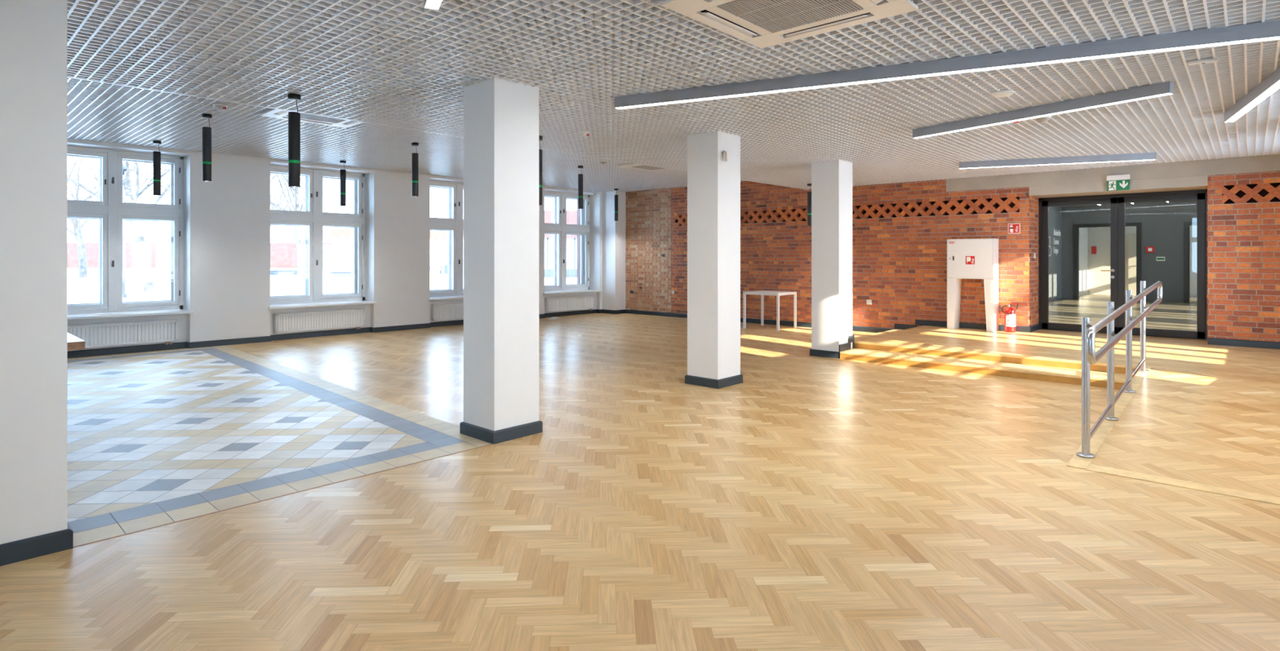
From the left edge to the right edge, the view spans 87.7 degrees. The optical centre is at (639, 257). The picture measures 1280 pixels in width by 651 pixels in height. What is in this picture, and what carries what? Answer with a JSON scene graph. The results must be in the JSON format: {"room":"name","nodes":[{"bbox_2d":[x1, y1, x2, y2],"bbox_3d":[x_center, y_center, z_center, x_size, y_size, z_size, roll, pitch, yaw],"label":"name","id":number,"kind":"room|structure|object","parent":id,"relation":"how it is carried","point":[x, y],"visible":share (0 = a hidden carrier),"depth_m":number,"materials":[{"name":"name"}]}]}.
{"room":"empty hall","nodes":[
{"label":"empty hall","id":0,"kind":"room"},
{"bbox_2d":[66,345,493,548],"bbox_3d":[-6.208,1.504,6.087,8.422,0.012,6.600,0,0,42],"label":"floor","id":1,"kind":"structure","parent":0,"point":[156,439],"depth_m":5.62,"materials":[{"name":"tile"}]},
{"bbox_2d":[0,0,73,566],"bbox_3d":[-3.270,-0.150,3.413,0.487,3.300,0.501,0,0,42],"label":"column","id":2,"kind":"structure","parent":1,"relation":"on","point":[33,523],"depth_m":3.33,"materials":[{"name":"white paint"}]},
{"bbox_2d":[66,332,84,350],"bbox_3d":[-5.850,1.125,5.828,1.080,0.750,1.400,0,0,42],"label":"table","id":3,"kind":"object","parent":1,"relation":"on","point":[73,343],"visible":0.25,"depth_m":5.95,"materials":[{"name":"brown wood"}]},
{"bbox_2d":[66,266,577,315],"bbox_3d":[-32.017,1.800,83.516,320.000,0.001,380.000,0,0,42],"label":"ground","id":4,"kind":"structure","parent":0,"point":[79,290],"depth_m":44.61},
{"bbox_2d":[66,155,146,277],"bbox_3d":[-51.529,-6.491,57.226,12.960,16.750,16.163,0,0,42],"label":"bare tree","id":5,"kind":"object","parent":4,"relation":"on","point":[82,267],"visible":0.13,"depth_m":59.79,"materials":[{"name":"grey plant"}]},
{"bbox_2d":[66,156,170,291],"bbox_3d":[-27.371,-6.028,35.092,12.625,15.833,9.368,0,0,21],"label":"bare tree","id":6,"kind":"object","parent":4,"relation":"on","point":[144,263],"visible":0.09,"depth_m":35.50,"materials":[{"name":"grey plant"}]},
{"bbox_2d":[122,163,129,297],"bbox_3d":[-23.111,-1.250,29.700,0.431,6.100,0.427,0,0,-3],"label":"street lamp","id":7,"kind":"object","parent":4,"relation":"on","point":[124,168],"visible":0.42,"depth_m":29.70,"materials":[{"name":"metal"}]},
{"bbox_2d":[85,160,304,226],"bbox_3d":[-22.408,-5.353,35.327,9.888,14.500,11.571,0,0,38],"label":"bare tree","id":8,"kind":"object","parent":4,"relation":"on","point":[131,162],"visible":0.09,"depth_m":35.00,"materials":[{"name":"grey plant"}]},
{"bbox_2d":[66,240,332,267],"bbox_3d":[-118.947,-0.500,114.257,132.000,4.600,0.806,0,0,0],"label":"wall","id":9,"kind":"structure","parent":4,"relation":"on","point":[282,253],"depth_m":113.98,"materials":[{"name":"brick"}]},
{"bbox_2d":[270,174,293,226],"bbox_3d":[-43.667,-8.293,75.901,15.885,20.372,13.474,0,0,42],"label":"bare tree","id":10,"kind":"object","parent":4,"relation":"on","point":[277,197],"visible":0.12,"depth_m":77.14,"materials":[{"name":"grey plant"}]},
{"bbox_2d":[270,270,296,275],"bbox_3d":[-36.740,1.570,68.726,2.380,0.460,1.080,0,0,-3],"label":"stone planter","id":11,"kind":"object","parent":4,"relation":"on","point":[273,272],"visible":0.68,"depth_m":68.24,"materials":[{"name":"stone"}]},
{"bbox_2d":[270,173,340,278],"bbox_3d":[-29.591,-5.924,55.730,12.685,15.634,15.566,0,0,30],"label":"bare tree","id":12,"kind":"object","parent":4,"relation":"on","point":[297,230],"visible":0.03,"depth_m":55.97,"materials":[{"name":"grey plant"}]},
{"bbox_2d":[324,271,353,277],"bbox_3d":[-27.562,1.570,61.276,2.380,0.460,1.080,0,0,-3],"label":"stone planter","id":13,"kind":"object","parent":4,"relation":"on","point":[327,274],"visible":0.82,"depth_m":60.79,"materials":[{"name":"stone"}]},
{"bbox_2d":[333,179,431,195],"bbox_3d":[-22.592,-6.117,59.637,10.168,15.976,15.605,0,0,-13],"label":"bare tree","id":14,"kind":"object","parent":4,"relation":"on","point":[334,180],"visible":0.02,"depth_m":57.58,"materials":[{"name":"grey plant"}]},
{"bbox_2d":[322,208,463,266],"bbox_3d":[-12.234,-4.200,146.837,110.300,12.000,10.400,0,0,-13],"label":"building","id":15,"kind":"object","parent":4,"relation":"on","point":[342,238],"visible":0.06,"depth_m":131.35,"materials":[{"name":"white"}]},
{"bbox_2d":[430,266,444,274],"bbox_3d":[-21.883,1.350,70.472,2.200,0.900,0.550,0,0,-3],"label":"park bench","id":16,"kind":"object","parent":4,"relation":"on","point":[441,268],"visible":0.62,"depth_m":70.70,"materials":[{"name":"metal"}]},
{"bbox_2d":[444,265,448,274],"bbox_3d":[-20.488,1.290,70.933,0.600,0.920,0.600,0,0,-3],"label":"litter bin","id":17,"kind":"object","parent":4,"relation":"on","point":[446,267],"visible":0.52,"depth_m":70.65,"materials":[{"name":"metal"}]},
{"bbox_2d":[544,210,577,277],"bbox_3d":[2.628,-1.500,67.559,30.900,6.600,12.500,0,0,-6],"label":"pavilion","id":18,"kind":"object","parent":4,"relation":"on","point":[571,215],"visible":0.12,"depth_m":64.36,"materials":[{"name":"white"}]},
{"bbox_2d":[577,200,582,290],"bbox_3d":[-1.229,-2.775,19.099,0.460,9.150,1.280,0,0,42],"label":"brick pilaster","id":19,"kind":"object","parent":4,"relation":"on","point":[578,210],"visible":0.02,"depth_m":18.75,"materials":[{"name":"white"}]},
{"bbox_2d":[66,138,626,358],"bbox_3d":[-6.174,-0.370,12.481,1.160,3.760,16.480,0,0,42],"label":"wall","id":20,"kind":"structure","parent":0,"point":[227,218],"depth_m":11.85,"materials":[{"name":"white paint"}]},
{"bbox_2d":[66,319,177,348],"bbox_3d":[-8.138,1.217,10.314,0.107,0.402,1.638,0,0,42],"label":"radiator","id":21,"kind":"object","parent":20,"relation":"attached to","point":[106,335],"visible":0.77,"depth_m":10.38,"materials":[{"name":"white metal"}]},
{"bbox_2d":[66,319,177,326],"bbox_3d":[-8.130,1.021,10.306,0.076,0.010,1.638,0,0,42],"label":"grille","id":22,"kind":"object","parent":21,"relation":"attached to","point":[162,322],"depth_m":10.45,"materials":[{"name":"white metal"}]},
{"bbox_2d":[66,146,193,319],"bbox_3d":[-8.289,-0.390,10.499,0.715,2.630,1.980,0,0,42],"label":"window","id":23,"kind":"structure","parent":20,"relation":"in","point":[110,210],"depth_m":10.62,"materials":[{"name":"white paint"}]},
{"bbox_2d":[274,308,364,333],"bbox_3d":[-6.032,1.217,12.616,0.107,0.402,1.638,0,0,42],"label":"radiator","id":24,"kind":"object","parent":20,"relation":"attached to","point":[347,318],"visible":1,"depth_m":12.54,"materials":[{"name":"white metal"}]},
{"bbox_2d":[274,308,364,314],"bbox_3d":[-6.024,1.021,12.608,0.076,0.010,1.638,0,0,42],"label":"grille","id":25,"kind":"object","parent":24,"relation":"attached to","point":[332,312],"depth_m":12.71,"materials":[{"name":"white metal"}]},
{"bbox_2d":[267,164,377,309],"bbox_3d":[-6.179,-0.390,12.804,0.715,2.630,1.990,0,0,42],"label":"window","id":26,"kind":"structure","parent":20,"relation":"in","point":[313,218],"depth_m":12.88,"materials":[{"name":"white paint"}]},
{"bbox_2d":[66,309,625,358],"bbox_3d":[-6.001,1.450,12.255,0.640,0.100,15.980,0,0,42],"label":"baseboard","id":27,"kind":"structure","parent":20,"relation":"attached to","point":[88,353],"depth_m":12.05,"materials":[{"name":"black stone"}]},
{"bbox_2d":[428,180,463,301],"bbox_3d":[-4.063,-0.390,15.117,0.715,2.630,1.980,0,0,42],"label":"window","id":28,"kind":"structure","parent":20,"relation":"in","point":[454,224],"depth_m":15.13,"materials":[{"name":"white paint"}]},
{"bbox_2d":[431,302,463,320],"bbox_3d":[-3.912,1.217,14.932,0.107,0.402,1.638,0,0,42],"label":"radiator","id":29,"kind":"object","parent":20,"relation":"attached to","point":[446,311],"visible":0.39,"depth_m":14.55,"materials":[{"name":"white metal"}]},
{"bbox_2d":[545,295,595,312],"bbox_3d":[-1.799,1.217,17.241,0.107,0.402,1.638,0,0,42],"label":"radiator","id":30,"kind":"object","parent":20,"relation":"attached to","point":[587,302],"visible":1,"depth_m":17.17,"materials":[{"name":"white metal"}]},
{"bbox_2d":[545,295,591,298],"bbox_3d":[-1.791,1.021,17.233,0.076,0.010,1.638,0,0,42],"label":"grille","id":31,"kind":"object","parent":30,"relation":"attached to","point":[586,296],"depth_m":17.31,"materials":[{"name":"white metal"}]},
{"bbox_2d":[542,191,601,294],"bbox_3d":[-1.950,-0.390,17.426,0.715,2.630,1.980,0,0,42],"label":"window","id":32,"kind":"structure","parent":20,"relation":"in","point":[559,228],"depth_m":17.57,"materials":[{"name":"white paint"}]},
{"bbox_2d":[617,296,623,306],"bbox_3d":[-0.518,1.170,17.797,0.010,0.260,0.220,0,0,42],"label":"access hatch","id":33,"kind":"object","parent":20,"relation":"attached to","point":[620,299],"visible":1,"depth_m":17.79,"materials":[{"name":"white plastic"}]},
{"bbox_2d":[0,313,1279,650],"bbox_3d":[-0.822,1.560,7.990,15.200,0.120,17.080,0,0,42],"label":"floor","id":34,"kind":"structure","parent":0,"point":[807,503],"depth_m":3.56,"materials":[{"name":"brown wood"}]},
{"bbox_2d":[459,75,542,444],"bbox_3d":[-1.184,-0.150,5.693,0.487,3.300,0.501,0,0,42],"label":"column","id":35,"kind":"structure","parent":34,"relation":"on","point":[501,116],"depth_m":5.53,"materials":[{"name":"white paint"}]},
{"bbox_2d":[684,130,742,389],"bbox_3d":[0.882,-0.150,7.950,0.487,3.300,0.501,0,0,42],"label":"column","id":36,"kind":"structure","parent":34,"relation":"on","point":[713,183],"depth_m":7.78,"materials":[{"name":"white paint"}]},
{"bbox_2d":[721,150,728,161],"bbox_3d":[0.985,-1.168,7.674,0.079,0.126,0.057,0,0,42],"label":"sensor","id":37,"kind":"object","parent":36,"relation":"attached to","point":[726,153],"visible":1,"depth_m":7.65,"materials":[{"name":"beige plastic"}]},
{"bbox_2d":[742,290,796,331],"bbox_3d":[2.756,1.113,14.137,0.860,0.775,0.750,0,0,42],"label":"side table","id":38,"kind":"object","parent":34,"relation":"on","point":[762,293],"visible":1,"depth_m":14.11,"materials":[{"name":"white paint"}]},
{"bbox_2d":[809,159,854,359],"bbox_3d":[2.941,-0.150,10.200,0.487,3.300,0.501,0,0,42],"label":"column","id":39,"kind":"structure","parent":34,"relation":"on","point":[832,335],"depth_m":10.03,"materials":[{"name":"white paint"}]},
{"bbox_2d":[840,325,1279,389],"bbox_3d":[6.258,1.395,9.868,6.070,0.210,4.470,0,0,42],"label":"stepped platform","id":40,"kind":"object","parent":34,"relation":"on","point":[1042,355],"visible":0.84,"depth_m":9.22,"materials":[{"name":"brown wood"}]},
{"bbox_2d":[946,238,998,332],"bbox_3d":[5.944,0.480,11.914,0.775,1.620,0.306,0,0,42],"label":"tall cabinet","id":41,"kind":"object","parent":40,"relation":"on","point":[966,259],"visible":1,"depth_m":11.77,"materials":[{"name":"white metal"}]},
{"bbox_2d":[1001,302,1017,333],"bbox_3d":[6.405,1.036,11.517,0.257,0.507,0.187,0,0,42],"label":"fire extinguisher","id":42,"kind":"object","parent":40,"relation":"on","point":[1010,313],"visible":1,"depth_m":11.46,"materials":[{"name":"metal"}]},
{"bbox_2d":[1066,366,1279,505],"bbox_3d":[5.210,1.392,5.680,1.962,0.217,4.245,0,0,42],"label":"ramp","id":43,"kind":"object","parent":34,"relation":"on","point":[1219,433],"visible":0.98,"depth_m":5.35,"materials":[{"name":"brown wood"}]},
{"bbox_2d":[1076,280,1162,458],"bbox_3d":[4.747,0.874,6.486,0.164,1.209,4.911,0,0,42],"label":"handrail","id":44,"kind":"object","parent":43,"relation":"on","point":[1089,357],"visible":1,"depth_m":5.82,"materials":[{"name":"metal"}]},
{"bbox_2d":[66,0,1279,192],"bbox_3d":[3.850,-1.950,13.421,14.680,1.000,31.400,0,0,42],"label":"ceiling","id":45,"kind":"structure","parent":0,"point":[140,73],"depth_m":5.46,"materials":[{"name":"paint"}]},
{"bbox_2d":[152,140,160,195],"bbox_3d":[-7.298,-1.349,10.067,0.104,0.822,0.104,0,0,42],"label":"pendant lamp","id":46,"kind":"object","parent":45,"relation":"hanging from","point":[156,154],"visible":1,"depth_m":10.03,"materials":[{"name":"black metal"}]},
{"bbox_2d":[201,113,212,182],"bbox_3d":[-5.325,-1.349,8.194,0.104,0.822,0.104,0,0,42],"label":"pendant lamp","id":47,"kind":"object","parent":45,"relation":"hanging from","point":[206,131],"visible":1,"depth_m":8.15,"materials":[{"name":"black metal"}]},
{"bbox_2d":[213,102,227,110],"bbox_3d":[-4.827,-1.729,7.664,0.147,0.062,0.147,0,0,42],"label":"smoke detector","id":48,"kind":"object","parent":45,"relation":"attached to","point":[219,106],"visible":1,"depth_m":7.62,"materials":[{"name":"white plastic"}]},
{"bbox_2d":[287,93,300,187],"bbox_3d":[-3.080,-1.039,5.936,0.104,0.822,0.104,0,0,42],"label":"pendant lamp","id":49,"kind":"object","parent":45,"relation":"hanging from","point":[294,117],"visible":1,"depth_m":5.90,"materials":[{"name":"black metal"}]},
{"bbox_2d":[259,108,362,128],"bbox_3d":[-3.897,-1.751,8.154,1.045,0.057,1.045,0,0,42],"label":"air conditioner","id":50,"kind":"object","parent":45,"relation":"attached to","point":[277,113],"visible":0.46,"depth_m":8.30,"materials":[{"name":"beige plastic"}]},
{"bbox_2d":[287,112,346,123],"bbox_3d":[-3.897,-1.735,8.154,0.604,0.018,0.604,0,0,42],"label":"grille","id":51,"kind":"object","parent":50,"relation":"attached to","point":[303,116],"depth_m":8.29,"materials":[{"name":"grey plastic"}]},
{"bbox_2d":[339,160,346,206],"bbox_3d":[-5.408,-1.349,12.133,0.104,0.822,0.104,0,0,42],"label":"pendant lamp","id":52,"kind":"object","parent":45,"relation":"hanging from","point":[343,172],"visible":1,"depth_m":12.09,"materials":[{"name":"black metal"}]},
{"bbox_2d":[411,142,418,196],"bbox_3d":[-3.455,-1.349,10.237,0.104,0.822,0.104,0,0,42],"label":"pendant lamp","id":53,"kind":"object","parent":45,"relation":"hanging from","point":[415,157],"visible":1,"depth_m":10.20,"materials":[{"name":"black metal"}]},
{"bbox_2d":[423,0,442,9],"bbox_3d":[-0.634,-1.401,2.533,0.078,0.098,2.394,0,0,-25],"label":"linear light","id":54,"kind":"object","parent":45,"relation":"attached to","point":[431,4],"visible":1,"depth_m":3.57,"materials":[{"name":"grey metal"}]},
{"bbox_2d":[538,135,542,205],"bbox_3d":[-1.217,-1.039,7.973,0.104,0.822,0.104,0,0,42],"label":"pendant lamp","id":55,"kind":"object","parent":45,"relation":"hanging from","point":[540,138],"visible":0.41,"depth_m":7.94,"materials":[{"name":"black metal"}]},
{"bbox_2d":[577,165,583,208],"bbox_3d":[-1.141,-1.349,12.796,0.104,0.822,0.104,0,0,42],"label":"pendant lamp","id":56,"kind":"object","parent":45,"relation":"hanging from","point":[580,175],"visible":1,"depth_m":12.75,"materials":[{"name":"black metal"}]},
{"bbox_2d":[578,129,589,136],"bbox_3d":[-0.642,-1.419,7.646,0.126,0.062,0.126,0,0,42],"label":"smoke detector","id":57,"kind":"object","parent":45,"relation":"attached to","point":[584,133],"visible":1,"depth_m":7.61,"materials":[{"name":"white plastic"}]},
{"bbox_2d":[599,160,607,164],"bbox_3d":[-0.670,-1.729,12.126,0.158,0.062,0.158,0,0,42],"label":"smoke detector","id":58,"kind":"object","parent":45,"relation":"attached to","point":[602,162],"visible":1,"depth_m":12.07,"materials":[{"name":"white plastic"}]},
{"bbox_2d":[613,188,617,221],"bbox_3d":[-0.607,-1.349,17.038,0.104,0.822,0.104,0,0,42],"label":"pendant lamp","id":59,"kind":"object","parent":45,"relation":"hanging from","point":[616,189],"visible":1,"depth_m":17.00,"materials":[{"name":"black metal"}]},
{"bbox_2d":[614,163,671,172],"bbox_3d":[0.260,-1.751,12.727,1.045,0.057,1.045,0,0,42],"label":"air conditioner","id":60,"kind":"object","parent":45,"relation":"attached to","point":[629,166],"visible":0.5,"depth_m":12.81,"materials":[{"name":"beige plastic"}]},
{"bbox_2d":[631,164,666,169],"bbox_3d":[0.260,-1.735,12.727,0.604,0.018,0.604,0,0,42],"label":"grille","id":61,"kind":"object","parent":60,"relation":"attached to","point":[642,166],"depth_m":12.80,"materials":[{"name":"grey plastic"}]},
{"bbox_2d":[660,0,918,48],"bbox_3d":[0.854,-1.441,3.782,1.045,0.057,1.045,0,0,42],"label":"air conditioner","id":62,"kind":"object","parent":45,"relation":"attached to","point":[761,24],"visible":1,"depth_m":3.89,"materials":[{"name":"beige plastic"}]},
{"bbox_2d":[716,0,862,33],"bbox_3d":[0.854,-1.425,3.782,0.604,0.018,0.604,0,0,42],"label":"grille","id":63,"kind":"object","parent":62,"relation":"attached to","point":[770,16],"depth_m":3.84,"materials":[{"name":"grey plastic"}]},
{"bbox_2d":[807,183,811,226],"bbox_3d":[3.340,-1.039,13.101,0.104,0.822,0.104,0,0,42],"label":"pendant lamp","id":64,"kind":"object","parent":45,"relation":"hanging from","point":[809,193],"visible":0.84,"depth_m":13.06,"materials":[{"name":"black metal"}]},
{"bbox_2d":[614,20,1279,109],"bbox_3d":[1.976,-1.401,5.020,4.838,0.099,0.080,0,0,25],"label":"linear light","id":65,"kind":"object","parent":45,"relation":"attached to","point":[1269,30],"visible":1,"depth_m":4.77,"materials":[{"name":"grey metal"}]},
{"bbox_2d":[955,170,966,173],"bbox_3d":[5.398,-1.442,11.217,0.180,0.016,0.180,0,0,42],"label":"round plate","id":66,"kind":"object","parent":45,"relation":"attached to","point":[958,171],"visible":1,"depth_m":11.15,"materials":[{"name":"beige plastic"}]},
{"bbox_2d":[991,89,1014,97],"bbox_3d":[3.187,-1.432,5.853,0.178,0.036,0.178,0,0,42],"label":"smoke detector","id":67,"kind":"object","parent":45,"relation":"attached to","point":[1004,93],"visible":1,"depth_m":5.81,"materials":[{"name":"white plastic"}]},
{"bbox_2d":[1033,115,1051,123],"bbox_3d":[4.145,-1.419,6.858,0.158,0.062,0.158,0,0,42],"label":"smoke detector","id":68,"kind":"object","parent":45,"relation":"attached to","point":[1042,119],"visible":0.89,"depth_m":6.82,"materials":[{"name":"white plastic"}]},
{"bbox_2d":[912,80,1173,138],"bbox_3d":[3.748,-1.401,6.524,0.078,0.098,2.425,0,0,-31],"label":"linear light","id":69,"kind":"object","parent":45,"relation":"attached to","point":[1165,88],"visible":1,"depth_m":6.25,"materials":[{"name":"grey metal"}]},
{"bbox_2d":[959,152,1155,168],"bbox_3d":[5.994,-1.401,9.679,2.450,0.098,0.078,0,0,22],"label":"linear light","id":70,"kind":"object","parent":45,"relation":"attached to","point":[1144,156],"visible":1,"depth_m":9.61,"materials":[{"name":"grey metal"}]},
{"bbox_2d":[960,160,1145,168],"bbox_3d":[5.994,-1.357,9.679,2.442,0.003,0.070,0,0,22],"label":"diffuser","id":71,"kind":"object","parent":70,"relation":"attached to","point":[1066,162],"depth_m":9.72,"materials":[{"name":"white plastic"}]},
{"bbox_2d":[1187,57,1219,65],"bbox_3d":[4.136,-1.436,4.890,0.170,0.028,0.060,0,0,30],"label":"recessed light","id":72,"kind":"object","parent":45,"relation":"in","point":[1212,60],"visible":1,"depth_m":4.88,"materials":[{"name":"white plastic"}]},
{"bbox_2d":[1223,66,1279,122],"bbox_3d":[5.258,-1.401,5.634,0.079,0.098,2.400,0,0,32],"label":"linear light","id":73,"kind":"object","parent":45,"relation":"attached to","point":[1271,83],"visible":1,"depth_m":5.74,"materials":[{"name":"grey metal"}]},
{"bbox_2d":[625,170,1279,342],"bbox_3d":[4.723,-0.275,13.827,14.100,3.950,0.822,0,0,42],"label":"wall","id":74,"kind":"structure","parent":0,"point":[901,231],"depth_m":12.77,"materials":[{"name":"red brick"}]},
{"bbox_2d":[866,299,871,304],"bbox_3d":[4.597,0.896,13.365,0.100,0.100,0.038,0,0,42],"label":"wall socket","id":75,"kind":"object","parent":74,"relation":"attached to","point":[868,301],"visible":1,"depth_m":13.35,"materials":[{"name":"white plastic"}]},
{"bbox_2d":[625,309,1279,349],"bbox_3d":[4.787,1.345,13.675,13.400,0.310,0.720,0,0,42],"label":"baseboard","id":76,"kind":"structure","parent":74,"relation":"attached to","point":[1212,341],"depth_m":12.49,"materials":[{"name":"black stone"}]},
{"bbox_2d":[1008,223,1020,234],"bbox_3d":[6.520,-0.505,11.614,0.190,0.180,0.014,0,0,42],"label":"sign","id":77,"kind":"object","parent":74,"relation":"attached to","point":[1012,228],"visible":1,"depth_m":11.61,"materials":[{"name":"red plastic"}]},
{"bbox_2d":[946,154,1279,198],"bbox_3d":[7.906,-1.658,10.907,5.260,1.184,0.832,0,0,42],"label":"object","id":78,"kind":"structure","parent":74,"relation":"attached to","point":[1193,175],"depth_m":10.60,"materials":[{"name":"grey paint"}]},
{"bbox_2d":[1106,174,1129,191],"bbox_3d":[7.598,-1.188,10.585,0.296,0.245,0.056,0,0,42],"label":"exit sign","id":79,"kind":"object","parent":74,"relation":"attached to","point":[1118,182],"visible":1,"depth_m":10.57,"materials":[{"name":"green plastic"}]},
{"bbox_2d":[1038,189,1208,340],"bbox_3d":[8.021,0.112,11.180,2.341,2.356,0.155,0,0,42],"label":"door","id":80,"kind":"structure","parent":74,"relation":"in","point":[1117,202],"depth_m":11.14,"materials":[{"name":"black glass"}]},
{"bbox_2d":[1048,200,1196,303],"bbox_3d":[12.818,-0.325,16.600,5.500,3.850,14.200,0,0,42],"label":"wall","id":81,"kind":"structure","parent":0,"point":[1162,223],"depth_m":19.49,"materials":[{"name":"grey paint"}]},
{"bbox_2d":[1048,229,1060,256],"bbox_3d":[12.451,-0.514,20.042,0.008,0.961,1.913,0,0,42],"label":"notice","id":82,"kind":"object","parent":81,"relation":"attached to","point":[1057,233],"depth_m":20.25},
{"bbox_2d":[1072,222,1196,303],"bbox_3d":[14.664,0.130,19.736,3.090,2.320,0.220,0,0,42],"label":"door frame","id":83,"kind":"structure","parent":81,"relation":"in","point":[1186,224],"depth_m":19.61,"materials":[{"name":"black metal"}]},
{"bbox_2d":[1146,246,1154,253],"bbox_3d":[14.875,-0.230,19.426,0.200,0.180,0.054,0,0,42],"label":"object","id":84,"kind":"object","parent":81,"relation":"attached to","point":[1148,249],"visible":1,"depth_m":19.41,"materials":[{"name":"plastic"}]},
{"bbox_2d":[1155,257,1164,261],"bbox_3d":[15.065,0.040,19.278,0.200,0.120,0.015,0,0,42],"label":"wall plate","id":85,"kind":"object","parent":81,"relation":"attached to","point":[1157,259],"visible":1,"depth_m":19.28,"materials":[{"name":"green plastic"}]},
{"bbox_2d":[1048,294,1196,331],"bbox_3d":[12.921,1.395,16.601,5.350,0.210,14.460,0,0,42],"label":"floor","id":86,"kind":"structure","parent":0,"point":[1166,316],"depth_m":15.50,"materials":[{"name":"laminate"}]},
{"bbox_2d":[1063,200,1196,206],"bbox_3d":[11.658,-1.630,15.222,5.350,0.140,10.600,0,0,42],"label":"ceiling","id":87,"kind":"structure","parent":0,"point":[1191,200],"depth_m":19.47,"materials":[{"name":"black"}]},
{"bbox_2d":[1079,225,1196,297],"bbox_3d":[16.519,-0.455,20.534,5.350,3.490,3.500,0,0,42],"label":"wall","id":88,"kind":"structure","parent":0,"point":[1092,281],"depth_m":23.03,"materials":[{"name":"white paint"}]},
{"bbox_2d":[1091,246,1096,253],"bbox_3d":[15.862,-0.250,23.290,0.140,0.260,0.020,0,0,42],"label":"notice","id":89,"kind":"object","parent":88,"relation":"attached to","point":[1093,248],"visible":1,"depth_m":23.28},
{"bbox_2d":[1128,233,1136,295],"bbox_3d":[16.871,0.240,22.318,0.840,2.100,0.092,0,0,42],"label":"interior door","id":90,"kind":"structure","parent":88,"relation":"in","point":[1131,237],"depth_m":22.53,"materials":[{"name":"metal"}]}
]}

